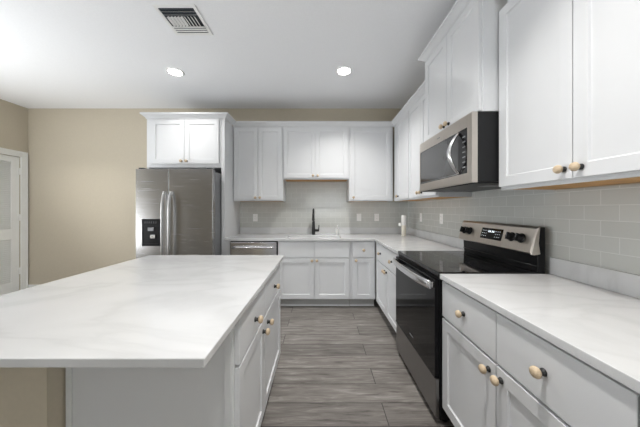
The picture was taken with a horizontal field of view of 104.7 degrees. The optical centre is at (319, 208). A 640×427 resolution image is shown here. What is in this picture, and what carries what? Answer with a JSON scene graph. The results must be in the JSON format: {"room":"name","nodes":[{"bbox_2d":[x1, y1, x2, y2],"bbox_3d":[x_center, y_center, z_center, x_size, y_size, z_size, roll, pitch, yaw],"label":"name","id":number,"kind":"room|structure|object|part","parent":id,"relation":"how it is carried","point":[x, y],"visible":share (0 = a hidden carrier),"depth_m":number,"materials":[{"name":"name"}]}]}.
{"room":"kitchen","nodes":[
{"label":"kitchen","id":0,"kind":"room"},
{"bbox_2d":[0,99,27,289],"bbox_3d":[-4.600,-0.135,0.430,0.100,2.870,6.860,0,0,0],"label":"wall","id":1,"kind":"structure","parent":0,"point":[13,117],"depth_m":3.69,"materials":[{"name":"beige paint"}]},
{"bbox_2d":[0,154,20,294],"bbox_3d":[-4.567,0.253,3.374,0.050,2.074,0.780,0,0,0],"label":"door","id":2,"kind":"structure","parent":1,"relation":"in","point":[10,171],"depth_m":3.64,"materials":[{"name":"white paint"}]},
{"bbox_3d":[-4.576,-0.201,3.369,0.032,1.008,0.578,0,0,0],"label":"louver panel","id":3,"kind":"part","parent":2,"relation":"part of","materials":[{"name":"white paint"}]},
{"bbox_3d":[-4.576,0.769,3.369,0.032,0.647,0.578,0,0,0],"label":"louver panel","id":4,"kind":"part","parent":2,"relation":"part of","materials":[{"name":"white paint"}]},
{"bbox_2d":[0,147,27,289],"bbox_3d":[-4.538,0.212,3.369,0.024,2.175,0.948,0,0,0],"label":"trim","id":5,"kind":"structure","parent":1,"relation":"attached to","point":[23,156],"depth_m":3.79,"materials":[{"name":"white paint"}]},
{"bbox_2d":[0,368,65,426],"bbox_3d":[-1.091,0.856,1.461,0.217,0.889,1.138,0,0,0],"label":"wall","id":6,"kind":"structure","parent":0,"point":[29,397],"depth_m":0.89,"materials":[{"name":"beige paint"}]},
{"bbox_2d":[28,109,407,291],"bbox_3d":[-1.577,-0.135,3.910,6.145,2.870,0.100,0,0,0],"label":"wall","id":7,"kind":"structure","parent":0,"point":[83,164],"depth_m":3.86,"materials":[{"name":"beige paint"}]},
{"bbox_2d":[140,112,235,173],"bbox_3d":[-1.752,-0.897,3.521,1.137,0.705,0.674,0,0,0],"label":"upper cabinet","id":8,"kind":"object","parent":7,"relation":"attached to","point":[175,140],"visible":0.96,"depth_m":3.23,"materials":[{"name":"white paint"}]},
{"bbox_3d":[-1.980,-0.880,3.235,0.432,0.573,0.020,0,0,0],"label":"door","id":9,"kind":"part","parent":8,"relation":"part of","materials":[{"name":"white paint"}]},
{"bbox_3d":[-1.752,-1.218,3.523,1.137,0.065,0.669,0,0,0],"label":"crown","id":10,"kind":"part","parent":8,"relation":"part of","materials":[{"name":"white paint"}]},
{"bbox_3d":[-1.537,-0.880,3.235,0.446,0.573,0.020,0,0,0],"label":"door","id":11,"kind":"part","parent":8,"relation":"part of","materials":[{"name":"white paint"}]},
{"bbox_2d":[234,127,285,201],"bbox_3d":[-0.878,-0.648,3.681,0.717,1.074,0.354,0,0,0],"label":"upper cabinet","id":12,"kind":"object","parent":7,"relation":"attached to","point":[258,151],"visible":0.99,"depth_m":3.55,"materials":[{"name":"white paint"}]},
{"bbox_3d":[-1.053,-0.648,3.555,0.342,1.037,0.020,0,0,0],"label":"door","id":13,"kind":"part","parent":12,"relation":"part of","materials":[{"name":"white paint"}]},
{"bbox_3d":[-0.878,-0.119,3.720,0.693,0.008,0.273,0,0,0],"label":"panel","id":14,"kind":"part","parent":12,"relation":"part of","materials":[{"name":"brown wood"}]},
{"bbox_3d":[-0.708,-0.648,3.555,0.341,1.037,0.020,0,0,0],"label":"door","id":15,"kind":"part","parent":12,"relation":"part of","materials":[{"name":"white paint"}]},
{"bbox_2d":[283,127,348,181],"bbox_3d":[-0.044,-0.805,3.681,0.950,0.759,0.354,0,0,0],"label":"upper cabinet","id":16,"kind":"object","parent":7,"relation":"attached to","point":[309,153],"visible":1,"depth_m":3.55,"materials":[{"name":"white paint"}]},
{"bbox_3d":[-0.283,-0.806,3.555,0.452,0.722,0.020,0,0,0],"label":"door","id":17,"kind":"part","parent":16,"relation":"part of","materials":[{"name":"white paint"}]},
{"bbox_3d":[-0.044,-0.434,3.720,0.926,0.008,0.273,0,0,0],"label":"panel","id":18,"kind":"part","parent":16,"relation":"part of","materials":[{"name":"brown wood"}]},
{"bbox_2d":[233,81,424,126],"bbox_3d":[-0.077,-1.218,2.936,2.321,0.065,1.259,0,0,0],"label":"crown molding","id":19,"kind":"structure","parent":16,"relation":"attached to","point":[419,93],"depth_m":3.51,"materials":[{"name":"white paint"}]},
{"bbox_3d":[0.179,-0.806,3.555,0.464,0.722,0.020,0,0,0],"label":"door","id":20,"kind":"part","parent":16,"relation":"part of","materials":[{"name":"white paint"}]},
{"bbox_2d":[240,182,407,226],"bbox_3d":[0.074,-0.069,3.856,2.624,0.710,0.008,0,0,0],"label":"tile backsplash","id":21,"kind":"structure","parent":7,"relation":"attached to","point":[328,200],"depth_m":3.85,"materials":[{"name":"grey tile"}]},
{"bbox_2d":[253,214,257,220],"bbox_3d":[-0.995,0.135,3.848,0.072,0.116,0.008,0,0,0],"label":"wall outlet","id":22,"kind":"object","parent":21,"relation":"attached to","point":[255,216],"visible":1,"depth_m":3.85,"materials":[{"name":"white plastic"}]},
{"bbox_2d":[374,214,378,220],"bbox_3d":[0.895,0.130,3.848,0.072,0.116,0.008,0,0,0],"label":"wall outlet","id":23,"kind":"object","parent":21,"relation":"attached to","point":[376,216],"visible":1,"depth_m":3.85,"materials":[{"name":"white plastic"}]},
{"bbox_2d":[347,127,392,201],"bbox_3d":[0.747,-0.648,3.681,0.630,1.074,0.354,0,0,0],"label":"upper cabinet","id":24,"kind":"object","parent":7,"relation":"attached to","point":[370,148],"visible":0.98,"depth_m":3.55,"materials":[{"name":"white paint"}]},
{"bbox_3d":[0.747,-0.119,3.720,0.606,0.008,0.273,0,0,0],"label":"panel","id":25,"kind":"part","parent":24,"relation":"part of","materials":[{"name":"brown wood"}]},
{"bbox_2d":[0,0,456,108],"bbox_3d":[-1.577,-1.620,0.430,6.145,0.100,7.060,0,0,0],"label":"ceiling","id":26,"kind":"structure","parent":0,"point":[55,54],"depth_m":2.48,"materials":[{"name":"white paint"}]},
{"bbox_2d":[165,67,184,76],"bbox_3d":[-1.650,-1.565,2.830,0.190,0.008,0.190,0,0,0],"label":"recessed light","id":27,"kind":"object","parent":26,"relation":"in","point":[172,71],"visible":1,"depth_m":2.83,"materials":[{"name":"white plastic"}]},
{"bbox_2d":[152,5,212,34],"bbox_3d":[-1.120,-1.561,2.060,0.330,0.018,0.330,0,0,0],"label":"ceiling vent","id":28,"kind":"object","parent":26,"relation":"in","point":[182,19],"visible":1,"depth_m":2.04,"materials":[{"name":"white plastic"}]},
{"bbox_2d":[336,66,351,75],"bbox_3d":[0.283,-1.565,2.810,0.190,0.008,0.190,0,0,0],"label":"recessed light","id":29,"kind":"object","parent":26,"relation":"in","point":[344,70],"visible":1,"depth_m":2.81,"materials":[{"name":"white plastic"}]},
{"bbox_2d":[261,292,453,426],"bbox_3d":[-1.577,1.325,0.430,6.145,0.050,7.060,0,0,0],"label":"floor","id":30,"kind":"structure","parent":0,"point":[338,366],"depth_m":1.92,"materials":[{"name":"grey wood"}]},
{"bbox_2d":[66,264,279,426],"bbox_3d":[-0.628,0.856,1.490,0.704,0.889,1.080,0,0,0],"label":"base cabinet","id":31,"kind":"object","parent":30,"relation":"on","point":[233,389],"visible":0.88,"depth_m":0.96,"materials":[{"name":"white paint"}]},
{"bbox_2d":[0,255,283,367],"bbox_3d":[-0.861,0.399,1.353,1.130,0.025,1.429,0,0,0],"label":"countertop","id":32,"kind":"structure","parent":31,"relation":"on","point":[150,311],"depth_m":0.92,"materials":[{"name":"white stone"}]},
{"bbox_3d":[-0.658,0.858,0.955,0.636,0.885,0.010,0,0,0],"label":"panel","id":33,"kind":"part","parent":31,"relation":"part of","materials":[{"name":"white paint"}]},
{"bbox_3d":[-0.326,0.521,1.202,0.020,0.197,0.440,0,0,0],"label":"drawer","id":34,"kind":"part","parent":31,"relation":"part of","materials":[{"name":"white paint"}]},
{"bbox_3d":[-0.326,0.903,1.202,0.020,0.543,0.440,0,0,0],"label":"door","id":35,"kind":"part","parent":31,"relation":"part of","materials":[{"name":"white paint"}]},
{"bbox_3d":[-0.296,0.543,1.215,0.040,0.037,0.037,0,0,0],"label":"knob","id":36,"kind":"part","parent":31,"relation":"part of","materials":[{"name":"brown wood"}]},
{"bbox_3d":[-0.296,0.688,1.385,0.040,0.037,0.037,0,0,0],"label":"knob","id":37,"kind":"part","parent":31,"relation":"part of","materials":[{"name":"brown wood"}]},
{"bbox_3d":[-0.296,0.688,1.505,0.040,0.037,0.037,0,0,0],"label":"knob","id":38,"kind":"part","parent":31,"relation":"part of","materials":[{"name":"brown wood"}]},
{"bbox_3d":[-0.326,0.903,1.722,0.020,0.543,0.587,0,0,0],"label":"door","id":39,"kind":"part","parent":31,"relation":"part of","materials":[{"name":"white paint"}]},
{"bbox_3d":[-0.326,0.521,1.722,0.020,0.197,0.587,0,0,0],"label":"drawer","id":40,"kind":"part","parent":31,"relation":"part of","materials":[{"name":"white paint"}]},
{"bbox_2d":[136,168,221,258],"bbox_3d":[-1.755,0.399,3.363,0.930,1.803,0.913,0,0,0],"label":"refrigerator","id":41,"kind":"object","parent":30,"relation":"on","point":[179,211],"visible":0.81,"depth_m":2.98,"materials":[{"name":"grey metal"}]},
{"bbox_3d":[-2.022,0.367,3.020,0.396,1.705,0.070,0,0,0],"label":"freezer door","id":42,"kind":"part","parent":41,"relation":"part of","materials":[{"name":"silver metal"}]},
{"bbox_3d":[-1.863,0.247,2.946,0.028,0.920,0.078,0,0,0],"label":"handle","id":43,"kind":"part","parent":41,"relation":"part of","materials":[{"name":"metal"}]},
{"bbox_3d":[-1.781,0.247,2.946,0.028,0.920,0.078,0,0,0],"label":"handle","id":44,"kind":"part","parent":41,"relation":"part of","materials":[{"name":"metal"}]},
{"bbox_3d":[-1.554,0.367,3.020,0.528,1.705,0.070,0,0,0],"label":"door","id":45,"kind":"part","parent":41,"relation":"part of","materials":[{"name":"silver metal"}]},
{"bbox_2d":[222,119,239,254],"bbox_3d":[-1.230,0.058,3.550,0.108,2.485,0.617,0,0,0],"label":"end panel","id":46,"kind":"object","parent":30,"relation":"on","point":[230,208],"depth_m":3.38,"materials":[{"name":"white paint"}]},
{"bbox_3d":[-1.207,0.801,3.526,0.062,0.770,0.569,0,0,0],"label":"filler strip","id":47,"kind":"part","parent":46,"relation":"part of","materials":[{"name":"white wood"}]},
{"bbox_2d":[230,241,277,254],"bbox_3d":[-0.859,0.860,3.488,0.626,0.880,0.648,0,0,0],"label":"dishwasher","id":48,"kind":"object","parent":30,"relation":"on","point":[236,247],"visible":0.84,"depth_m":3.22,"materials":[{"name":"silver metal"}]},
{"bbox_3d":[-0.859,0.500,3.194,0.553,0.032,0.061,0,0,0],"label":"handle","id":49,"kind":"part","parent":48,"relation":"part of","materials":[{"name":"silver metal"}]},
{"bbox_2d":[278,237,349,305],"bbox_3d":[-0.069,0.858,3.521,0.944,0.884,0.674,0,0,0],"label":"base cabinet","id":50,"kind":"object","parent":30,"relation":"on","point":[312,273],"visible":0.9,"depth_m":3.23,"materials":[{"name":"white paint"}]},
{"bbox_3d":[-0.300,0.530,3.235,0.470,0.204,0.020,0,0,0],"label":"false drawer","id":51,"kind":"part","parent":50,"relation":"part of","materials":[{"name":"white paint"}]},
{"bbox_3d":[-0.300,0.910,3.235,0.470,0.530,0.020,0,0,0],"label":"door","id":52,"kind":"part","parent":50,"relation":"part of","materials":[{"name":"white paint"}]},
{"bbox_3d":[-0.069,1.291,3.314,0.940,0.018,0.012,0,0,0],"label":"toe molding","id":53,"kind":"part","parent":50,"relation":"part of","materials":[{"name":"white paint"}]},
{"bbox_3d":[0.166,0.530,3.235,0.451,0.204,0.020,0,0,0],"label":"false drawer","id":54,"kind":"part","parent":50,"relation":"part of","materials":[{"name":"white paint"}]},
{"bbox_3d":[0.166,0.910,3.235,0.451,0.530,0.020,0,0,0],"label":"door","id":55,"kind":"part","parent":50,"relation":"part of","materials":[{"name":"white paint"}]},
{"bbox_2d":[349,241,374,305],"bbox_3d":[0.571,0.858,3.521,0.334,0.884,0.674,0,0,0],"label":"base cabinet","id":56,"kind":"object","parent":30,"relation":"on","point":[362,253],"visible":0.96,"depth_m":3.23,"materials":[{"name":"white paint"}]},
{"bbox_3d":[0.571,1.291,3.314,0.330,0.018,0.012,0,0,0],"label":"toe molding","id":57,"kind":"part","parent":56,"relation":"part of","materials":[{"name":"white paint"}]},
{"bbox_3d":[0.578,0.530,3.235,0.276,0.204,0.020,0,0,0],"label":"drawer","id":58,"kind":"part","parent":56,"relation":"part of","materials":[{"name":"white paint"}]},
{"bbox_3d":[0.578,0.910,3.235,0.276,0.530,0.020,0,0,0],"label":"door","id":59,"kind":"part","parent":56,"relation":"part of","materials":[{"name":"white paint"}]},
{"bbox_2d":[376,242,398,331],"bbox_3d":[1.041,0.858,2.744,0.704,0.884,0.999,0,0,0],"label":"base cabinet","id":60,"kind":"object","parent":30,"relation":"on","point":[385,268],"visible":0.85,"depth_m":2.68,"materials":[{"name":"white paint"}]},
{"bbox_2d":[224,227,463,254],"bbox_3d":[0.078,0.351,3.053,2.632,0.130,1.613,0,0,0],"label":"countertop","id":61,"kind":"structure","parent":60,"relation":"on","point":[391,238],"depth_m":3.35,"materials":[{"name":"white stone"}]},
{"bbox_2d":[312,208,318,234],"bbox_3d":[-0.057,0.189,3.674,0.119,0.394,0.181,0,0,0],"label":"faucet","id":62,"kind":"object","parent":61,"relation":"on","point":[314,230],"visible":1,"depth_m":3.71,"materials":[{"name":"black metal"}]},
{"bbox_2d":[398,215,405,235],"bbox_3d":[1.185,0.237,3.520,0.107,0.298,0.066,0,0,0],"label":"bottle","id":63,"kind":"object","parent":61,"relation":"on","point":[402,224],"visible":0.99,"depth_m":3.49,"materials":[{"name":"beige plastic"}]},
{"bbox_3d":[0.740,0.530,2.933,0.020,0.204,0.451,0,0,0],"label":"drawer","id":64,"kind":"part","parent":60,"relation":"part of","materials":[{"name":"white paint"}]},
{"bbox_3d":[0.740,0.910,2.933,0.020,0.530,0.451,0,0,0],"label":"door","id":65,"kind":"part","parent":60,"relation":"part of","materials":[{"name":"white paint"}]},
{"bbox_3d":[0.740,0.910,2.478,0.020,0.530,0.449,0,0,0],"label":"door","id":66,"kind":"part","parent":60,"relation":"part of","materials":[{"name":"white paint"}]},
{"bbox_3d":[0.740,0.530,2.478,0.020,0.204,0.449,0,0,0],"label":"drawer","id":67,"kind":"part","parent":60,"relation":"part of","materials":[{"name":"white paint"}]},
{"bbox_2d":[393,221,544,421],"bbox_3d":[0.993,0.701,1.855,0.725,1.198,0.775,0,0,0],"label":"range","id":68,"kind":"object","parent":30,"relation":"on","point":[489,248],"visible":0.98,"depth_m":1.68,"materials":[{"name":"black metal"}]},
{"bbox_3d":[0.663,0.460,1.859,0.066,0.051,0.732,0,0,0],"label":"handle","id":69,"kind":"part","parent":68,"relation":"part of","materials":[{"name":"silver metal"}]},
{"bbox_3d":[0.710,1.139,1.859,0.024,0.233,0.755,0,0,0],"label":"storage drawer","id":70,"kind":"part","parent":68,"relation":"part of","materials":[{"name":"metal"}]},
{"bbox_3d":[0.708,0.722,1.859,0.028,0.587,0.755,0,0,0],"label":"oven door","id":71,"kind":"part","parent":68,"relation":"part of","materials":[{"name":"black glass"}]},
{"bbox_3d":[1.264,0.180,2.177,0.040,0.062,0.062,15,0,0],"label":"control knob","id":72,"kind":"part","parent":68,"relation":"part of","materials":[{"name":"black plastic"}]},
{"bbox_3d":[1.264,0.180,2.101,0.040,0.062,0.062,15,0,0],"label":"control knob","id":73,"kind":"part","parent":68,"relation":"part of","materials":[{"name":"black plastic"}]},
{"bbox_2d":[398,251,540,276],"bbox_3d":[1.020,0.392,1.859,0.613,0.026,0.767,0,0,0],"label":"cooktop","id":74,"kind":"object","parent":68,"relation":"in","point":[435,263],"depth_m":1.72,"materials":[{"name":"black glass"}]},
{"bbox_3d":[1.292,0.189,1.859,0.059,0.167,0.767,0,0,0],"label":"control panel","id":75,"kind":"part","parent":68,"relation":"part of","materials":[{"name":"silver metal"}]},
{"bbox_3d":[1.264,0.180,1.645,0.040,0.062,0.062,15,0,0],"label":"control knob","id":76,"kind":"part","parent":68,"relation":"part of","materials":[{"name":"black plastic"}]},
{"bbox_3d":[1.264,0.180,1.567,0.040,0.062,0.062,15,0,0],"label":"control knob","id":77,"kind":"part","parent":68,"relation":"part of","materials":[{"name":"black plastic"}]},
{"bbox_2d":[442,281,639,426],"bbox_3d":[1.041,0.858,1.016,0.704,0.884,0.911,0,0,0],"label":"base cabinet","id":78,"kind":"object","parent":30,"relation":"on","point":[497,372],"visible":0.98,"depth_m":0.94,"materials":[{"name":"white paint"}]},
{"bbox_3d":[0.710,0.530,1.247,0.040,0.037,0.037,0,0,0],"label":"knob","id":79,"kind":"part","parent":78,"relation":"part of","materials":[{"name":"brown wood"}]},
{"bbox_3d":[0.740,0.530,1.244,0.020,0.204,0.443,0,0,0],"label":"drawer","id":80,"kind":"part","parent":78,"relation":"part of","materials":[{"name":"white paint"}]},
{"bbox_3d":[0.740,0.910,1.244,0.020,0.530,0.443,0,0,0],"label":"door","id":81,"kind":"part","parent":78,"relation":"part of","materials":[{"name":"white paint"}]},
{"bbox_3d":[0.710,0.688,1.062,0.040,0.037,0.037,0,0,0],"label":"knob","id":82,"kind":"part","parent":78,"relation":"part of","materials":[{"name":"brown wood"}]},
{"bbox_3d":[0.710,0.688,0.990,0.040,0.037,0.037,0,0,0],"label":"knob","id":83,"kind":"part","parent":78,"relation":"part of","materials":[{"name":"brown wood"}]},
{"bbox_3d":[0.740,0.910,0.792,0.020,0.530,0.450,0,0,0],"label":"door","id":84,"kind":"part","parent":78,"relation":"part of","materials":[{"name":"white paint"}]},
{"bbox_3d":[0.710,0.530,0.802,0.040,0.037,0.037,0,0,0],"label":"knob","id":85,"kind":"part","parent":78,"relation":"part of","materials":[{"name":"brown wood"}]},
{"bbox_2d":[440,257,639,393],"bbox_3d":[1.056,0.351,0.997,0.676,0.130,0.953,0,0,0],"label":"countertop","id":86,"kind":"structure","parent":78,"relation":"on","point":[591,313],"depth_m":0.97,"materials":[{"name":"white stone"}]},
{"bbox_3d":[0.740,0.530,0.792,0.020,0.204,0.450,0,0,0],"label":"drawer","id":87,"kind":"part","parent":78,"relation":"part of","materials":[{"name":"white paint"}]},
{"bbox_2d":[408,183,639,201],"bbox_3d":[1.445,-0.135,0.430,0.100,2.870,6.860,0,0,0],"label":"wall","id":88,"kind":"structure","parent":0,"point":[628,183],"depth_m":1.29,"materials":[{"name":"beige paint"}]},
{"bbox_2d":[394,111,421,200],"bbox_3d":[1.208,-0.648,3.255,0.370,1.074,0.619,0,0,0],"label":"upper cabinet","id":89,"kind":"object","parent":88,"relation":"attached to","point":[401,130],"visible":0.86,"depth_m":3.22,"materials":[{"name":"white paint"}]},
{"bbox_3d":[1.073,-0.648,3.163,0.020,1.037,0.422,0,0,0],"label":"door","id":90,"kind":"part","parent":89,"relation":"part of","materials":[{"name":"white paint"}]},
{"bbox_2d":[409,93,471,199],"bbox_3d":[1.208,-0.648,2.595,0.370,1.074,0.699,0,0,0],"label":"upper cabinet","id":91,"kind":"object","parent":88,"relation":"attached to","point":[417,112],"visible":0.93,"depth_m":2.69,"materials":[{"name":"white paint"}]},
{"bbox_3d":[1.073,-0.648,2.765,0.020,1.037,0.341,0,0,0],"label":"door","id":92,"kind":"part","parent":91,"relation":"part of","materials":[{"name":"white paint"}]},
{"bbox_3d":[1.073,-0.648,2.422,0.020,1.037,0.337,0,0,0],"label":"door","id":93,"kind":"part","parent":91,"relation":"part of","materials":[{"name":"white paint"}]},
{"bbox_3d":[1.246,-0.119,2.595,0.290,0.008,0.675,0,0,0],"label":"panel","id":94,"kind":"part","parent":91,"relation":"part of","materials":[{"name":"brown wood"}]},
{"bbox_2d":[418,0,507,140],"bbox_3d":[1.156,-0.993,1.859,0.478,0.815,0.881,0,0,0],"label":"upper cabinet","id":95,"kind":"object","parent":88,"relation":"attached to","point":[461,59],"visible":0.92,"depth_m":1.65,"materials":[{"name":"white paint"}]},
{"bbox_3d":[0.968,-0.955,2.048,0.020,0.725,0.374,0,0,0],"label":"door","id":96,"kind":"part","parent":95,"relation":"part of","materials":[{"name":"white paint"}]},
{"bbox_3d":[1.159,-1.367,1.859,0.473,0.065,0.881,0,0,0],"label":"crown","id":97,"kind":"part","parent":95,"relation":"part of","materials":[{"name":"white paint"}]},
{"bbox_2d":[420,112,500,191],"bbox_3d":[1.116,-0.366,1.859,0.552,0.432,0.765,0,0,0],"label":"microwave","id":98,"kind":"object","parent":95,"relation":"attached to","point":[464,156],"visible":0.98,"depth_m":1.58,"materials":[{"name":"grey metal"}]},
{"bbox_3d":[0.878,-0.363,1.619,0.077,0.271,0.038,0,0,0],"label":"handle","id":99,"kind":"part","parent":98,"relation":"part of","materials":[{"name":"silver metal"}]},
{"bbox_3d":[1.152,-0.159,1.859,0.440,0.010,0.745,0,0,0],"label":"underside plate","id":100,"kind":"part","parent":98,"relation":"part of","materials":[{"name":"grey metal"}]},
{"bbox_3d":[0.968,-0.955,1.671,0.020,0.725,0.372,0,0,0],"label":"door","id":101,"kind":"part","parent":95,"relation":"part of","materials":[{"name":"white paint"}]},
{"bbox_2d":[408,184,639,274],"bbox_3d":[1.391,0.320,2.189,0.008,0.960,3.339,0,0,0],"label":"tile backsplash","id":102,"kind":"structure","parent":88,"relation":"attached to","point":[595,226],"depth_m":1.39,"materials":[{"name":"grey tile"}]},
{"bbox_2d":[440,214,442,223],"bbox_3d":[1.383,0.110,2.800,0.008,0.116,0.072,0,0,0],"label":"wall outlet","id":103,"kind":"object","parent":102,"relation":"attached to","point":[441,215],"visible":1,"depth_m":2.79,"materials":[{"name":"white plastic"}]},
{"bbox_2d":[499,0,639,189],"bbox_3d":[1.208,-0.648,1.024,0.370,1.074,0.897,0,0,0],"label":"upper cabinet","id":104,"kind":"object","parent":88,"relation":"attached to","point":[569,70],"visible":1,"depth_m":1.07,"materials":[{"name":"white paint"}]},
{"bbox_3d":[1.073,-0.648,1.250,0.020,1.037,0.423,0,0,0],"label":"door","id":105,"kind":"part","parent":104,"relation":"part of","materials":[{"name":"white paint"}]},
{"bbox_3d":[1.043,-0.172,1.072,0.040,0.037,0.037,0,0,0],"label":"knob","id":106,"kind":"part","parent":104,"relation":"part of","materials":[{"name":"brown wood"}]},
{"bbox_3d":[1.043,-0.172,1.002,0.040,0.037,0.037,0,0,0],"label":"knob","id":107,"kind":"part","parent":104,"relation":"part of","materials":[{"name":"brown wood"}]},
{"bbox_3d":[1.246,-0.119,1.024,0.290,0.008,0.873,0,0,0],"label":"panel","id":108,"kind":"part","parent":104,"relation":"part of","materials":[{"name":"brown wood"}]},
{"bbox_3d":[1.073,-0.648,0.810,0.020,1.037,0.450,0,0,0],"label":"door","id":109,"kind":"part","parent":104,"relation":"part of","materials":[{"name":"white paint"}]}
]}

